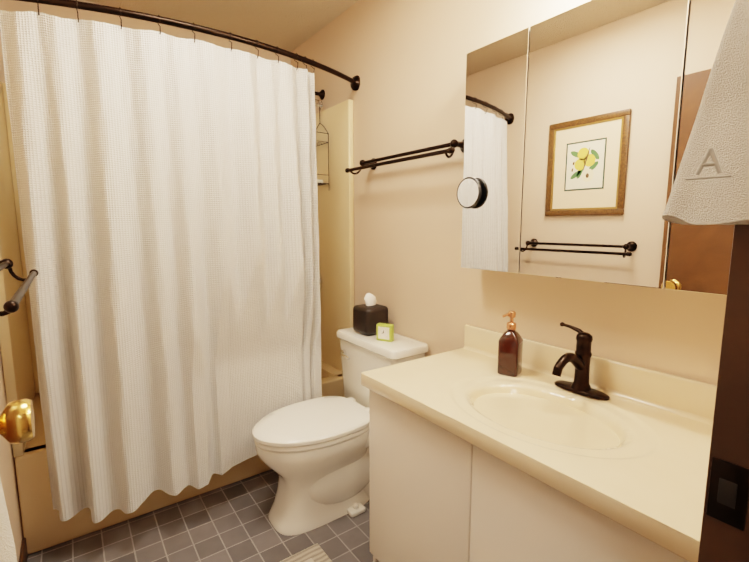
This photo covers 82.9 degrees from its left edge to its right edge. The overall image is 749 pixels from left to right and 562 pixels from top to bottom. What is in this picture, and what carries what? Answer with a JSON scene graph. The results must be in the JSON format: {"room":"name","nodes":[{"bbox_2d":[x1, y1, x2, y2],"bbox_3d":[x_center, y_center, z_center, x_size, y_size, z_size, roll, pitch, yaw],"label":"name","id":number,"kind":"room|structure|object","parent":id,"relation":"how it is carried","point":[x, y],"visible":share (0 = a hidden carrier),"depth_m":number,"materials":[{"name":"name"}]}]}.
{"room":"bathroom","nodes":[
{"label":"bathroom","id":0,"kind":"room"},
{"bbox_2d":[0,349,23,561],"bbox_3d":[-1.114,-0.069,1.040,0.120,2.490,2.948,-5,9,-35],"label":"wall","id":1,"kind":"structure","parent":0,"point":[8,477],"depth_m":1.55,"materials":[{"name":"paint"}]},
{"bbox_2d":[0,259,38,315],"bbox_3d":[-0.986,-0.006,1.100,0.147,0.092,0.768,-5,9,-35],"label":"towel bar","id":2,"kind":"object","parent":1,"relation":"attached to","point":[11,306],"visible":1,"depth_m":1.07,"materials":[{"name":"brown metal"}]},
{"bbox_2d":[19,538,27,561],"bbox_3d":[-1.069,1.117,1.245,0.011,0.085,1.098,-5,9,-35],"label":"baseboard","id":3,"kind":"structure","parent":1,"relation":"attached to","point":[23,555],"depth_m":1.60,"materials":[{"name":"brown wood"}]},
{"bbox_2d":[0,0,290,82],"bbox_3d":[-1.252,-0.282,2.671,1.580,2.490,0.120,-5,9,-35],"label":"wall","id":4,"kind":"structure","parent":0,"point":[57,11],"depth_m":2.35,"materials":[{"name":"paint"}]},
{"bbox_2d":[0,81,353,456],"bbox_3d":[-0.985,-0.200,2.308,1.576,1.580,0.788,-5,9,-35],"label":"tub surround","id":5,"kind":"object","parent":4,"relation":"attached to","point":[336,237],"visible":0.25,"depth_m":2.40,"materials":[{"name":"beige"}]},
{"bbox_2d":[27,470,372,561],"bbox_3d":[-0.425,1.150,1.702,1.820,0.100,2.948,-5,9,-35],"label":"floor","id":6,"kind":"structure","parent":0,"point":[230,523],"depth_m":1.80,"materials":[{"name":"tile"}]},
{"bbox_2d":[15,274,343,553],"bbox_3d":[-0.985,0.492,2.398,1.572,1.025,0.786,-5,9,-35],"label":"bathtub","id":7,"kind":"object","parent":6,"relation":"on","point":[44,526],"visible":0.15,"depth_m":1.77,"materials":[{"name":"beige ceramic"}]},
{"bbox_2d":[280,543,331,561],"bbox_3d":[-0.232,1.142,1.327,0.500,0.013,0.705,-5,9,-35],"label":"bath rug","id":8,"kind":"object","parent":6,"relation":"on","point":[315,553],"visible":1,"depth_m":1.68,"materials":[{"name":"beige fabric"}]},
{"bbox_2d":[252,327,428,535],"bbox_3d":[-0.209,0.671,2.031,0.772,0.766,0.564,-5,9,-35],"label":"toilet","id":9,"kind":"object","parent":6,"relation":"on","point":[314,453],"visible":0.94,"depth_m":1.88,"materials":[{"name":"white ceramic"}]},
{"bbox_2d":[353,293,387,335],"bbox_3d":[-0.020,0.163,2.170,0.142,0.202,0.142,-5,9,-35],"label":"tissue box","id":10,"kind":"object","parent":9,"relation":"on","point":[370,314],"visible":0.94,"depth_m":2.12,"materials":[{"name":"black"}]},
{"bbox_2d":[376,323,393,341],"bbox_3d":[0.050,0.244,2.020,0.080,0.080,0.035,4,8,26],"label":"frame","id":11,"kind":"object","parent":9,"relation":"on","point":[384,331],"visible":1,"depth_m":2.01,"materials":[{"name":"green"}]},
{"bbox_2d":[369,389,688,561],"bbox_3d":[0.490,0.774,1.284,0.515,0.755,1.036,-5,9,-35],"label":"vanity cabinet","id":12,"kind":"object","parent":6,"relation":"on","point":[438,494],"visible":0.52,"depth_m":1.16,"materials":[{"name":"beige laminate"}]},
{"bbox_2d":[361,324,716,561],"bbox_3d":[0.479,0.371,1.226,0.544,0.232,1.046,-5,9,-35],"label":"countertop","id":13,"kind":"structure","parent":12,"relation":"on","point":[632,453],"depth_m":1.13,"materials":[{"name":"stone"}]},
{"bbox_2d":[497,311,522,376],"bbox_3d":[0.471,0.212,1.467,0.068,0.221,0.068,5,9,34],"label":"soap dispenser","id":14,"kind":"object","parent":13,"relation":"on","point":[510,346],"visible":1,"depth_m":1.45,"materials":[{"name":"brown glass"}]},
{"bbox_2d":[552,322,609,400],"bbox_3d":[0.590,0.246,1.271,0.186,0.204,0.172,-5,9,-35],"label":"faucet","id":15,"kind":"object","parent":13,"relation":"on","point":[579,359],"visible":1,"depth_m":1.29,"materials":[{"name":"brown metal"}]},
{"bbox_2d":[86,0,358,51],"bbox_3d":[-0.363,-1.309,0.534,2.700,0.100,4.380,-5,9,-35],"label":"ceiling","id":16,"kind":"structure","parent":0,"point":[290,25],"depth_m":2.39,"materials":[{"name":"beige paint"}]},
{"bbox_2d":[291,0,726,384],"bbox_3d":[0.648,-0.129,1.499,0.120,2.490,4.260,-5,9,-35],"label":"wall","id":17,"kind":"structure","parent":0,"point":[404,61],"depth_m":1.86,"materials":[{"name":"paint"}]},
{"bbox_2d":[15,0,359,90],"bbox_3d":[-0.691,-1.009,1.791,1.610,0.080,0.226,-5,9,-35],"label":"curtain rod","id":18,"kind":"object","parent":17,"relation":"attached to","point":[354,81],"visible":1,"depth_m":1.65,"materials":[{"name":"brown metal"}]},
{"bbox_2d":[0,0,321,522],"bbox_3d":[-0.737,-0.055,1.782,1.158,1.916,0.186,-5,9,-31],"label":"shower curtain","id":19,"kind":"object","parent":18,"relation":"hanging from","point":[167,192],"visible":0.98,"depth_m":1.67,"materials":[{"name":"white fabric"}]},
{"bbox_2d":[315,89,324,99],"bbox_3d":[-0.960,-1.087,2.156,1.579,0.062,0.062,-5,9,-35],"label":"curtain rod","id":20,"kind":"object","parent":17,"relation":"attached to","point":[321,94],"visible":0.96,"depth_m":2.59,"materials":[{"name":"brown metal"}]},
{"bbox_2d":[315,99,328,185],"bbox_3d":[-0.414,-0.816,2.539,0.220,0.542,0.204,-5,9,-35],"label":"shower caddy","id":21,"kind":"object","parent":20,"relation":"hanging from","point":[320,108],"visible":0.33,"depth_m":2.54,"materials":[{"name":"grey metal"}]},
{"bbox_2d":[345,139,463,174],"bbox_3d":[0.126,-0.563,1.942,0.147,0.092,0.768,-5,9,-35],"label":"towel bar","id":22,"kind":"object","parent":17,"relation":"attached to","point":[373,164],"visible":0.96,"depth_m":1.84,"materials":[{"name":"brown metal"}]},
{"bbox_2d":[461,0,734,295],"bbox_3d":[0.668,-0.391,1.227,0.118,0.780,0.985,-5,9,-35],"label":"upper cabinet","id":23,"kind":"object","parent":17,"relation":"attached to","point":[579,121],"visible":0.96,"depth_m":1.19,"materials":[{"name":"silver"}]},
{"bbox_2d":[457,177,481,208],"bbox_3d":[0.350,-0.323,1.557,0.024,0.114,0.114,-5,9,-35],"label":"magnifying mirror","id":24,"kind":"object","parent":23,"relation":"attached to","point":[469,191],"visible":1,"depth_m":1.54,"materials":[{"name":"black mirror"}]},
{"bbox_3d":[0.136,-0.999,0.070,0.803,0.395,0.120,-5,9,-35],"label":"wall","id":25,"kind":"structure","parent":0,"visible":0},
{"bbox_2d":[662,0,748,224],"bbox_3d":[0.409,-0.250,0.399,0.051,0.391,0.223,-5,9,-35],"label":"towel","id":26,"kind":"object","parent":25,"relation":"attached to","point":[710,185],"visible":1,"depth_m":0.46,"materials":[{"name":"white fabric"}]},
{"bbox_2d":[698,224,748,561],"bbox_3d":[0.135,0.209,0.227,0.915,2.150,0.148,-5,9,-35],"label":"door frame","id":27,"kind":"structure","parent":25,"relation":"attached to","point":[724,536],"depth_m":0.49,"materials":[{"name":"brown wood"}]},
{"bbox_3d":[-0.450,0.225,0.386,0.037,2.053,0.797,-5,9,-35],"label":"door","id":28,"kind":"structure","parent":25,"relation":"in","visible":0},
{"bbox_2d":[0,478,16,561],"bbox_3d":[-0.337,0.126,0.318,0.086,1.841,0.320,-5,9,-35],"label":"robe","id":29,"kind":"object","parent":28,"relation":"hanging from","point":[7,550],"visible":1,"depth_m":0.36,"materials":[{"name":"white fabric"}]},
{"bbox_2d":[0,398,34,443],"bbox_3d":[-0.640,0.233,0.679,0.151,0.074,0.109,-5,9,-35],"label":"hardware piece","id":30,"kind":"object","parent":28,"relation":"attached to","point":[17,422],"visible":1,"depth_m":0.68,"materials":[{"name":"gold metal"}]}
]}

